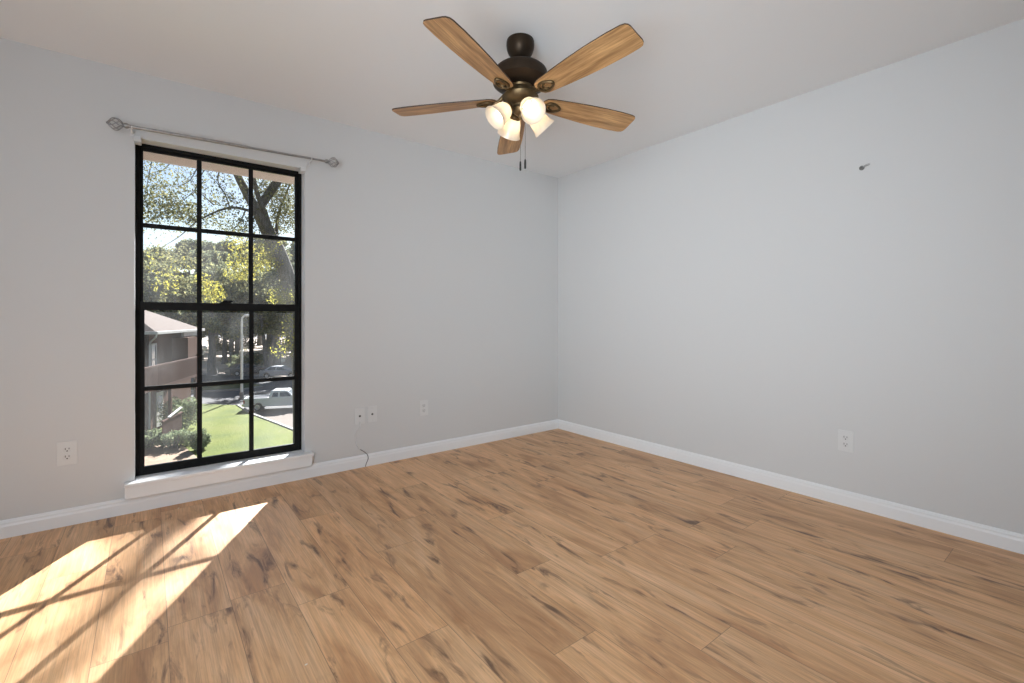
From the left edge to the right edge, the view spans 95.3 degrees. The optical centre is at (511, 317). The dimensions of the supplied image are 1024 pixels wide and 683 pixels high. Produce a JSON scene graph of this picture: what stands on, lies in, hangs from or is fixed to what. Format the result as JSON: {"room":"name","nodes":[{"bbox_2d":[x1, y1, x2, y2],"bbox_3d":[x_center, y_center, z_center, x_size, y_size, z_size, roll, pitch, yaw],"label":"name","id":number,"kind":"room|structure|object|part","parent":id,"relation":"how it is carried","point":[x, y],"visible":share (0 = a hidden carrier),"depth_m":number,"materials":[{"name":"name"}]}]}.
{"room":"empty bedroom","nodes":[
{"label":"empty bedroom","id":0,"kind":"room"},
{"bbox_2d":[0,38,557,520],"bbox_3d":[-1.243,-0.146,3.353,4.450,2.440,0.170,0,0,-38],"label":"wall","id":1,"kind":"structure","parent":0,"point":[430,273],"depth_m":3.15,"materials":[{"name":"paint"}]},
{"bbox_2d":[57,440,77,465],"bbox_3d":[-2.303,0.700,2.418,0.080,0.124,0.008,0,0,-38],"label":"power outlet","id":2,"kind":"object","parent":1,"relation":"attached to","point":[67,451],"visible":1,"depth_m":2.42,"materials":[{"name":"white plastic"}]},
{"bbox_2d":[63,454,71,459],"bbox_3d":[-2.301,0.720,2.416,0.033,0.028,0.003,0,0,-38],"label":"receptacle","id":3,"kind":"object","parent":2,"relation":"attached to","point":[65,456],"depth_m":2.42,"materials":[{"name":"grey plastic"}]},
{"bbox_2d":[63,447,71,451],"bbox_3d":[-2.301,0.680,2.416,0.033,0.028,0.003,0,0,-38],"label":"receptacle","id":4,"kind":"object","parent":2,"relation":"attached to","point":[65,449],"depth_m":2.42,"materials":[{"name":"grey plastic"}]},
{"bbox_2d":[134,135,141,144],"bbox_3d":[-2.086,-0.990,2.602,0.034,0.034,0.066,0,0,-38],"label":"bracket","id":5,"kind":"object","parent":1,"relation":"attached to","point":[137,139],"visible":0.93,"depth_m":2.58,"materials":[{"name":"white plastic"}]},
{"bbox_2d":[135,144,300,476],"bbox_3d":[-1.818,-0.046,2.961,0.988,2.010,0.124,0,0,-38],"label":"window","id":6,"kind":"structure","parent":1,"relation":"in","point":[141,469],"depth_m":2.87,"materials":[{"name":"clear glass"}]},
{"bbox_3d":[-1.815,-0.519,2.957,0.852,0.928,0.020,0,0,-38],"label":"sash","id":7,"kind":"part","parent":6,"relation":"part of","materials":[{"name":"black metal"}]},
{"bbox_3d":[-1.801,0.399,2.939,0.852,0.984,0.021,0,0,-38],"label":"sash","id":8,"kind":"part","parent":6,"relation":"part of","materials":[{"name":"black metal"}]},
{"bbox_3d":[-1.593,-0.760,3.130,0.252,0.416,0.003,0,0,-38],"label":"glass pane","id":9,"kind":"part","parent":6,"relation":"part of","materials":[{"name":"clear glass"}]},
{"bbox_3d":[-1.593,-0.308,3.130,0.252,0.432,0.003,0,0,-38],"label":"glass pane","id":10,"kind":"part","parent":6,"relation":"part of","materials":[{"name":"clear glass"}]},
{"bbox_2d":[125,456,311,499],"bbox_3d":[-1.728,0.953,2.840,0.966,0.067,0.046,0,0,-38],"label":"trim","id":11,"kind":"structure","parent":1,"relation":"attached to","point":[218,477],"depth_m":2.77,"materials":[{"name":"paint"}]},
{"bbox_2d":[143,151,293,183],"bbox_3d":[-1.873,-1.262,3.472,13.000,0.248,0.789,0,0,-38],"label":"trim","id":12,"kind":"structure","parent":1,"relation":"attached to","point":[148,156],"depth_m":3.61,"materials":[{"name":"beige paint"}]},
{"bbox_2d":[124,450,313,487],"bbox_3d":[-1.750,0.909,2.871,0.975,0.019,0.146,0,0,-38],"label":"window sill","id":13,"kind":"structure","parent":1,"relation":"attached to","point":[242,463],"depth_m":2.81,"materials":[{"name":"paint"}]},
{"bbox_2d":[106,117,338,166],"bbox_3d":[-1.672,-1.044,2.843,1.207,0.094,0.109,0,0,-38],"label":"curtain rod","id":14,"kind":"object","parent":1,"relation":"attached to","point":[125,125],"visible":1,"depth_m":2.71,"materials":[{"name":"silver metal"}]},
{"bbox_3d":[-1.846,-1.039,2.683,0.575,0.032,0.018,0,0,-38],"label":"rod","id":15,"kind":"part","parent":14,"relation":"part of","materials":[{"name":"silver metal"}]},
{"bbox_3d":[-1.433,-1.051,3.003,0.471,0.025,0.014,0,0,-38],"label":"rod","id":16,"kind":"part","parent":14,"relation":"part of","materials":[{"name":"silver metal"}]},
{"bbox_2d":[0,419,557,538],"bbox_3d":[-1.245,1.030,3.235,4.300,0.087,0.014,0,0,-38],"label":"baseboard","id":17,"kind":"structure","parent":1,"relation":"attached to","point":[18,526],"depth_m":2.88,"materials":[{"name":"paint"}]},
{"bbox_2d":[299,166,305,173],"bbox_3d":[-1.405,-0.990,3.130,0.034,0.034,0.066,0,0,-38],"label":"bracket","id":18,"kind":"object","parent":1,"relation":"attached to","point":[302,169],"visible":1,"depth_m":3.11,"materials":[{"name":"white plastic"}]},
{"bbox_2d":[355,407,364,424],"bbox_3d":[-1.092,0.705,3.354,0.072,0.117,0.013,0,0,-38],"label":"jack plate","id":19,"kind":"object","parent":1,"relation":"attached to","point":[359,412],"visible":1,"depth_m":3.35,"materials":[{"name":"white plastic"}]},
{"bbox_2d":[355,423,368,466],"bbox_3d":[-1.079,0.914,3.354,0.096,0.316,0.013,0,0,-30],"label":"phone cord","id":20,"kind":"object","parent":19,"relation":"hanging from","point":[360,423],"visible":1,"depth_m":3.35,"materials":[{"name":"white plastic"}]},
{"bbox_2d":[367,406,376,422],"bbox_3d":[-1.020,0.702,3.410,0.072,0.117,0.013,0,0,-38],"label":"jack plate","id":21,"kind":"object","parent":1,"relation":"attached to","point":[371,410],"visible":1,"depth_m":3.41,"materials":[{"name":"white plastic"}]},
{"bbox_2d":[419,400,427,415],"bbox_3d":[-0.693,0.707,3.666,0.076,0.120,0.008,0,0,-38],"label":"power outlet","id":22,"kind":"object","parent":1,"relation":"attached to","point":[423,405],"visible":1,"depth_m":3.66,"materials":[{"name":"white plastic"}]},
{"bbox_2d":[0,429,1023,682],"bbox_3d":[0.032,1.134,1.589,4.600,0.120,4.220,0,0,-38],"label":"floor","id":23,"kind":"structure","parent":0,"point":[555,555],"depth_m":1.90,"materials":[{"name":"brown wood"}]},
{"bbox_2d":[0,0,1023,177],"bbox_3d":[-0.014,-1.426,1.648,4.600,0.120,4.370,0,0,-38],"label":"ceiling","id":24,"kind":"structure","parent":0,"point":[699,64],"depth_m":2.38,"materials":[{"name":"paint"}]},
{"bbox_2d":[392,16,643,170],"bbox_3d":[0.072,-1.040,2.257,1.268,0.652,1.237,0,0,-38],"label":"ceiling fan","id":25,"kind":"object","parent":24,"relation":"hanging from","point":[520,78],"visible":1,"depth_m":2.18,"materials":[{"name":"brown wood"}]},
{"bbox_3d":[-0.337,-1.065,2.360,0.537,0.006,0.144,-1,9,12],"label":"blade","id":26,"kind":"part","parent":25,"relation":"part of","materials":[{"name":"brown wood"}]},
{"bbox_3d":[-0.152,-1.087,1.946,0.144,0.006,0.537,12,3,30],"label":"blade","id":27,"kind":"part","parent":25,"relation":"part of","materials":[{"name":"brown wood"}]},
{"bbox_3d":[-0.062,-0.967,2.226,0.129,0.129,0.121,1,-3,-25],"label":"lamp shade","id":28,"kind":"part","parent":25,"relation":"part of","materials":[{"name":"white glass"}]},
{"bbox_3d":[-0.007,-0.959,2.376,0.121,0.129,0.129,1,-3,-25],"label":"lamp shade","id":29,"kind":"part","parent":25,"relation":"part of","materials":[{"name":"white glass"}]},
{"bbox_3d":[-0.009,-1.010,2.252,0.076,0.055,0.062,1,-3,-25],"label":"lamp arm","id":30,"kind":"part","parent":25,"relation":"part of","materials":[{"name":"metal"}]},
{"bbox_3d":[0.001,-1.048,2.664,0.144,0.006,0.537,-12,-2,-7],"label":"blade","id":31,"kind":"part","parent":25,"relation":"part of","materials":[{"name":"brown wood"}]},
{"bbox_3d":[0.018,-1.006,2.326,0.062,0.055,0.076,1,-3,-25],"label":"lamp arm","id":32,"kind":"part","parent":25,"relation":"part of","materials":[{"name":"gold metal"}]},
{"bbox_3d":[0.041,-0.863,2.262,0.002,0.214,0.002,0,0,-38],"label":"pull chain","id":33,"kind":"part","parent":25,"relation":"part of","materials":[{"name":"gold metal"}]},
{"bbox_3d":[0.079,-0.994,2.194,0.045,0.073,0.075,1,-3,-25],"label":"light bulb","id":34,"kind":"part","parent":25,"relation":"part of","materials":[{"name":"white glass"}]},
{"bbox_3d":[0.089,-0.970,2.171,0.121,0.129,0.129,1,-3,-25],"label":"lamp shade","id":35,"kind":"part","parent":25,"relation":"part of","materials":[{"name":"white glass"}]},
{"bbox_3d":[0.144,-0.962,2.321,0.129,0.129,0.121,1,-3,-25],"label":"lamp shade","id":36,"kind":"part","parent":25,"relation":"part of","materials":[{"name":"white glass"}]},
{"bbox_3d":[0.300,-1.084,1.993,0.144,0.006,0.537,18,-14,-40],"label":"blade","id":37,"kind":"part","parent":25,"relation":"part of","materials":[{"name":"brown wood"}]},
{"bbox_3d":[0.394,-1.061,2.437,0.537,0.006,0.144,1,-15,-24],"label":"blade","id":38,"kind":"part","parent":25,"relation":"part of","materials":[{"name":"brown wood"}]},
{"bbox_2d":[558,19,1023,533],"bbox_3d":[1.750,-0.146,3.004,0.150,2.440,4.050,0,0,-38],"label":"wall","id":39,"kind":"structure","parent":0,"point":[738,290],"depth_m":2.73,"materials":[{"name":"paint"}]},
{"bbox_2d":[558,419,1023,554],"bbox_3d":[1.689,1.030,2.949,0.014,0.087,4.036,0,0,-38],"label":"baseboard","id":40,"kind":"structure","parent":39,"relation":"attached to","point":[977,532],"depth_m":2.72,"materials":[{"name":"paint"}]},
{"bbox_2d":[838,430,853,452],"bbox_3d":[1.908,0.704,2.670,0.008,0.120,0.076,0,0,-38],"label":"power outlet","id":41,"kind":"object","parent":39,"relation":"attached to","point":[845,438],"visible":1,"depth_m":2.67,"materials":[{"name":"white plastic"}]},
{"bbox_2d":[842,442,848,446],"bbox_3d":[1.906,0.724,2.669,0.003,0.028,0.033,0,0,-38],"label":"receptacle","id":42,"kind":"object","parent":41,"relation":"attached to","point":[844,444],"depth_m":2.67,"materials":[{"name":"grey plastic"}]},
{"bbox_2d":[842,435,848,439],"bbox_3d":[1.906,0.684,2.669,0.003,0.028,0.033,0,0,-38],"label":"receptacle","id":43,"kind":"object","parent":41,"relation":"attached to","point":[844,437],"depth_m":2.67,"materials":[{"name":"grey plastic"}]},
{"bbox_2d":[859,163,869,169],"bbox_3d":[1.959,-0.841,2.597,0.018,0.030,0.053,0,0,-38],"label":"wall anchor","id":44,"kind":"object","parent":39,"relation":"attached to","point":[865,165],"visible":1,"depth_m":2.60,"materials":[{"name":"grey plastic"}]},
{"label":"outside","id":45,"kind":"structure","parent":0,"visible":0},
{"bbox_2d":[191,334,292,411],"bbox_3d":[-168.712,7.424,141.002,420.000,0.300,417.000,0,0,-38],"label":"ground","id":46,"kind":"structure","parent":45,"point":[220,397],"depth_m":45.59,"materials":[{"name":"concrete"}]},
{"bbox_2d":[143,251,161,298],"bbox_3d":[-65.029,-2.442,80.269,12.884,19.658,11.103,0,0,26],"label":"tree","id":47,"kind":"object","parent":46,"relation":"on","point":[147,271],"visible":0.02,"depth_m":82.92,"materials":[{"name":"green plant"}]},
{"bbox_2d":[143,249,176,288],"bbox_3d":[-72.906,-3.553,94.700,12.374,21.907,14.358,0,0,8],"label":"tree","id":48,"kind":"object","parent":46,"relation":"on","point":[151,275],"visible":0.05,"depth_m":92.76,"materials":[{"name":"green plant"}]},
{"bbox_2d":[143,264,182,321],"bbox_3d":[-49.983,-0.079,64.274,7.790,14.971,7.735,0,0,-13],"label":"tree","id":49,"kind":"object","parent":46,"relation":"on","point":[147,297],"visible":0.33,"depth_m":63.89,"materials":[{"name":"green plant"}]},
{"bbox_2d":[144,246,190,272],"bbox_3d":[-90.399,-5.628,123.896,14.745,26.105,17.110,0,0,-18],"label":"tree","id":50,"kind":"object","parent":46,"relation":"on","point":[155,247],"visible":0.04,"depth_m":120.12,"materials":[{"name":"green plant"}]},
{"bbox_2d":[145,310,207,447],"bbox_3d":[-27.575,3.013,28.503,14.680,8.523,12.720,0,0,-16],"label":"house","id":51,"kind":"structure","parent":46,"relation":"on","point":[170,348],"depth_m":29.93,"materials":[{"name":"brown paint"}]},
{"bbox_3d":[-22.757,5.874,30.158,0.053,2.200,1.000,0,0,-16],"label":"door","id":52,"kind":"part","parent":51,"relation":"part of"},
{"bbox_3d":[-22.724,5.499,30.168,0.014,0.950,0.600,0,0,-16],"label":"door glass","id":53,"kind":"part","parent":51,"relation":"part of","materials":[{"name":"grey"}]},
{"bbox_3d":[-20.676,5.654,28.244,0.160,3.240,0.160,0,0,-16],"label":"porch post","id":54,"kind":"part","parent":51,"relation":"part of","materials":[{"name":"brown paint"}]},
{"bbox_3d":[-20.690,3.279,28.417,0.130,1.230,8.700,0,0,-16],"label":"balcony railing","id":55,"kind":"part","parent":51,"relation":"part of","materials":[{"name":"brown paint"}]},
{"bbox_3d":[-19.536,6.434,26.853,0.130,1.580,2.750,0,0,-16],"label":"porch railing","id":56,"kind":"part","parent":51,"relation":"part of","materials":[{"name":"brown paint"}]},
{"bbox_3d":[-21.824,5.654,32.180,0.160,3.240,0.160,0,0,-16],"label":"porch post","id":57,"kind":"part","parent":51,"relation":"part of","materials":[{"name":"grey paint"}]},
{"bbox_2d":[147,274,215,332],"bbox_3d":[-47.306,0.638,67.372,7.693,13.650,8.871,0,0,26],"label":"tree","id":58,"kind":"object","parent":46,"relation":"on","point":[183,294],"visible":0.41,"depth_m":64.91,"materials":[{"name":"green plant"}]},
{"bbox_2d":[171,257,194,277],"bbox_3d":[-73.936,-4.759,107.611,15.958,24.347,13.752,0,0,28],"label":"tree","id":59,"kind":"object","parent":46,"relation":"on","point":[184,274],"visible":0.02,"depth_m":105.28,"materials":[{"name":"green plant"}]},
{"bbox_2d":[163,238,225,360],"bbox_3d":[-54.311,-2.927,79.827,13.528,20.640,11.658,0,0,30],"label":"tree","id":60,"kind":"object","parent":46,"relation":"on","point":[189,242],"visible":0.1,"depth_m":77.03,"materials":[{"name":"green plant"}]},
{"bbox_2d":[183,240,236,349],"bbox_3d":[-61.528,-3.971,93.892,14.913,22.752,12.851,0,0,20],"label":"tree","id":61,"kind":"object","parent":46,"relation":"on","point":[206,246],"visible":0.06,"depth_m":92.01,"materials":[{"name":"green plant"}]},
{"bbox_2d":[177,249,248,374],"bbox_3d":[-37.991,-0.621,60.058,8.272,16.074,8.364,0,0,35],"label":"tree","id":62,"kind":"object","parent":46,"relation":"on","point":[209,320],"visible":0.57,"depth_m":59.39,"materials":[{"name":"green plant"}]},
{"bbox_2d":[191,382,260,390],"bbox_3d":[-34.734,7.214,49.178,16.315,0.120,6.132,0,0,3],"label":"sidewalk","id":63,"kind":"structure","parent":46,"relation":"on","point":[245,385],"depth_m":48.08,"materials":[{"name":"grey concrete"}]},
{"bbox_2d":[159,404,292,456],"bbox_3d":[-16.256,7.234,21.423,41.492,0.120,15.646,0,0,44],"label":"lawn","id":64,"kind":"structure","parent":46,"relation":"on","point":[228,425],"depth_m":29.52,"materials":[{"name":"green plant"}]},
{"bbox_2d":[145,445,196,465],"bbox_3d":[-17.510,7.204,22.341,4.244,0.120,11.358,0,0,-45],"label":"soil bed","id":65,"kind":"object","parent":64,"relation":"on","point":[153,455],"visible":0.15,"depth_m":24.44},
{"bbox_2d":[145,428,161,447],"bbox_3d":[-20.238,6.737,25.980,1.814,1.101,1.597,0,0,-38],"label":"shrub","id":66,"kind":"object","parent":65,"relation":"on","point":[149,435],"visible":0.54,"depth_m":25.86,"materials":[{"name":"green plant"}]},
{"bbox_2d":[154,429,190,447],"bbox_3d":[-18.746,6.733,25.992,1.908,1.107,1.712,0,0,-38],"label":"shrub","id":67,"kind":"object","parent":65,"relation":"on","point":[175,437],"visible":0.91,"depth_m":25.70,"materials":[{"name":"green plant"}]},
{"bbox_2d":[157,396,196,429],"bbox_3d":[-21.312,6.183,29.912,2.354,2.200,2.538,0,0,-38],"label":"shrub","id":68,"kind":"object","parent":64,"relation":"on","point":[189,409],"visible":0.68,"depth_m":29.79,"materials":[{"name":"green plant"}]},
{"bbox_2d":[188,427,211,450],"bbox_3d":[-17.108,6.671,25.471,1.062,1.223,1.237,0,0,-1],"label":"shrub","id":69,"kind":"object","parent":64,"relation":"on","point":[192,437],"visible":0.67,"depth_m":25.28,"materials":[{"name":"green plant"}]},
{"bbox_2d":[143,161,293,442],"bbox_3d":[-6.499,0.015,14.050,8.292,14.816,4.122,0,0,-14],"label":"leaning tree","id":70,"kind":"object","parent":64,"relation":"on","point":[280,257],"visible":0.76,"depth_m":13.74,"materials":[{"name":"green plant"}]},
{"bbox_2d":[191,385,262,392],"bbox_3d":[-31.138,7.209,46.583,10.878,0.170,2.402,0,0,-18],"label":"curb","id":71,"kind":"object","parent":46,"relation":"on","point":[261,385],"visible":0.44,"depth_m":46.54,"materials":[{"name":"concrete"}]},
{"bbox_2d":[202,268,256,363],"bbox_3d":[-39.673,0.306,66.612,8.077,14.333,9.314,0,0,24],"label":"tree","id":72,"kind":"object","parent":46,"relation":"on","point":[236,300],"visible":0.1,"depth_m":66.16,"materials":[{"name":"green plant"}]},
{"bbox_3d":[-39.673,-2.202,66.612,8.077,9.316,9.314,0,0,24],"label":"crown","id":73,"kind":"part","parent":72,"relation":"part of","materials":[{"name":"green plant"}]},
{"bbox_2d":[214,240,253,349],"bbox_3d":[-64.306,-5.110,108.026,14.153,25.056,16.423,0,0,-44],"label":"tree","id":74,"kind":"object","parent":46,"relation":"on","point":[219,243],"visible":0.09,"depth_m":104.83,"materials":[{"name":"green plant"}]},
{"bbox_3d":[-64.637,-7.045,107.106,13.594,21.187,13.950,0,0,18],"label":"crown","id":75,"kind":"part","parent":74,"relation":"part of","materials":[{"name":"green plant"}]},
{"bbox_2d":[207,334,260,361],"bbox_3d":[-47.990,3.905,81.115,8.737,8.769,11.550,0,0,-34],"label":"tree","id":76,"kind":"object","parent":46,"relation":"on","point":[219,344],"visible":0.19,"depth_m":80.25,"materials":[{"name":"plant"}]},
{"bbox_2d":[221,297,247,363],"bbox_3d":[-45.607,1.082,74.385,6.560,12.607,6.514,0,0,33],"label":"tree","id":77,"kind":"object","parent":46,"relation":"on","point":[224,346],"visible":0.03,"depth_m":73.77,"materials":[{"name":"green plant"}]},
{"bbox_3d":[-45.606,-0.735,74.385,6.560,8.974,6.514,0,0,33],"label":"crown","id":78,"kind":"part","parent":77,"relation":"part of","materials":[{"name":"green plant"}]},
{"bbox_2d":[202,373,282,376],"bbox_3d":[-39.320,7.209,58.564,33.409,0.170,3.911,0,0,4],"label":"curb","id":79,"kind":"object","parent":46,"relation":"on","point":[202,373],"visible":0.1,"depth_m":58.92,"materials":[{"name":"concrete"}]},
{"bbox_2d":[238,314,248,399],"bbox_3d":[-23.984,3.472,41.988,1.082,7.605,0.514,0,0,-11],"label":"street lamp","id":80,"kind":"object","parent":46,"relation":"on","point":[246,315],"visible":0.91,"depth_m":41.86,"materials":[{"name":"metal"}]},
{"bbox_2d":[202,338,290,374],"bbox_3d":[-69.501,7.259,120.387,117.580,0.010,194.468,0,0,-38],"label":"gravel lot","id":81,"kind":"structure","parent":46,"relation":"on","point":[220,367],"depth_m":85.77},
{"bbox_2d":[225,363,266,375],"bbox_3d":[-33.984,6.528,59.793,1.740,1.428,4.516,0,0,40],"label":"car","id":82,"kind":"object","parent":81,"relation":"on","point":[235,369],"visible":0.85,"depth_m":58.80,"materials":[{"name":"grey paint"}]},
{"bbox_2d":[224,352,273,367],"bbox_3d":[-37.333,6.104,66.371,6.296,2.376,5.273,0,0,-38],"label":"shrub","id":83,"kind":"object","parent":81,"relation":"on","point":[258,359],"visible":0.66,"depth_m":65.54,"materials":[{"name":"green plant"}]},
{"bbox_2d":[259,365,291,377],"bbox_3d":[-28.061,6.528,56.848,4.516,1.428,1.740,0,0,-6],"label":"car","id":84,"kind":"object","parent":81,"relation":"on","point":[277,370],"visible":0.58,"depth_m":56.03,"materials":[{"name":"grey paint"}]},
{"bbox_2d":[233,242,272,345],"bbox_3d":[-67.767,-6.222,124.256,15.423,27.305,17.897,0,0,-31],"label":"tree","id":85,"kind":"object","parent":46,"relation":"on","point":[259,338],"visible":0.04,"depth_m":120.42,"materials":[{"name":"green plant"}]},
{"bbox_2d":[232,275,288,367],"bbox_3d":[-33.109,0.638,64.307,8.871,13.650,7.692,0,0,16],"label":"tree","id":86,"kind":"object","parent":46,"relation":"on","point":[268,316],"visible":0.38,"depth_m":63.07,"materials":[{"name":"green plant"}]},
{"bbox_3d":[-33.109,-1.751,64.307,8.871,8.872,7.692,0,0,16],"label":"crown","id":87,"kind":"part","parent":86,"relation":"part of","materials":[{"name":"green plant"}]},
{"bbox_2d":[239,240,288,335],"bbox_3d":[-48.938,-4.376,92.712,15.449,23.571,13.314,0,0,-18],"label":"tree","id":88,"kind":"object","parent":46,"relation":"on","point":[285,243],"visible":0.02,"depth_m":90.63,"materials":[{"name":"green plant"}]},
{"bbox_2d":[237,404,292,429],"bbox_3d":[-15.921,7.199,31.736,18.740,0.190,0.583,0,0,44],"label":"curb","id":89,"kind":"structure","parent":46,"relation":"on","point":[238,405],"depth_m":32.69,"materials":[{"name":"concrete"}]},
{"bbox_2d":[243,238,292,353],"bbox_3d":[-40.922,-3.386,80.469,14.136,21.568,12.182,0,0,-27],"label":"tree","id":90,"kind":"object","parent":46,"relation":"on","point":[268,337],"visible":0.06,"depth_m":79.57,"materials":[{"name":"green plant"}]},
{"bbox_2d":[243,261,293,365],"bbox_3d":[-35.184,-0.853,68.676,8.516,16.547,8.610,0,0,3],"label":"tree","id":91,"kind":"object","parent":46,"relation":"on","point":[269,277],"visible":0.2,"depth_m":68.09,"materials":[{"name":"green plant"}]},
{"bbox_2d":[254,408,292,427],"bbox_3d":[-9.570,7.265,31.370,23.303,0.012,7.710,0,0,42],"label":"bay","id":92,"kind":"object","parent":46,"relation":"on","point":[284,416],"visible":0.08,"depth_m":35.13,"materials":[{"name":"grey concrete"}]},
{"bbox_2d":[241,388,292,410],"bbox_3d":[-18.671,6.487,37.468,5.022,1.537,1.926,0,0,-14],"label":"car","id":93,"kind":"object","parent":92,"relation":"on","point":[278,396],"visible":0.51,"depth_m":36.72,"materials":[{"name":"grey paint"}]},
{"bbox_3d":[-20.119,6.282,37.108,1.763,0.060,1.634,0,0,-14],"label":"bed rail","id":94,"kind":"part","parent":93,"relation":"part of","materials":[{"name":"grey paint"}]},
{"bbox_2d":[267,326,290,353],"bbox_3d":[-36.720,3.695,81.262,12.271,9.317,9.283,0,0,5],"label":"tree","id":95,"kind":"object","parent":46,"relation":"on","point":[287,337],"visible":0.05,"depth_m":78.34,"materials":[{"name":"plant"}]},
{"bbox_2d":[269,280,289,337],"bbox_3d":[-28.153,0.970,61.813,7.308,12.968,8.427,0,0,-5],"label":"tree","id":96,"kind":"object","parent":46,"relation":"on","point":[277,329],"visible":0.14,"depth_m":59.70,"materials":[{"name":"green plant"}]},
{"bbox_2d":[265,243,293,349],"bbox_3d":[-50.886,-5.447,107.116,14.538,25.738,16.870,0,0,-21],"label":"tree","id":97,"kind":"object","parent":46,"relation":"on","point":[291,251],"visible":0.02,"depth_m":105.49,"materials":[{"name":"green plant"}]},
{"bbox_3d":[-50.193,-7.434,107.844,13.964,21.764,14.330,0,0,42],"label":"crown","id":98,"kind":"part","parent":97,"relation":"part of","materials":[{"name":"green plant"}]}
]}

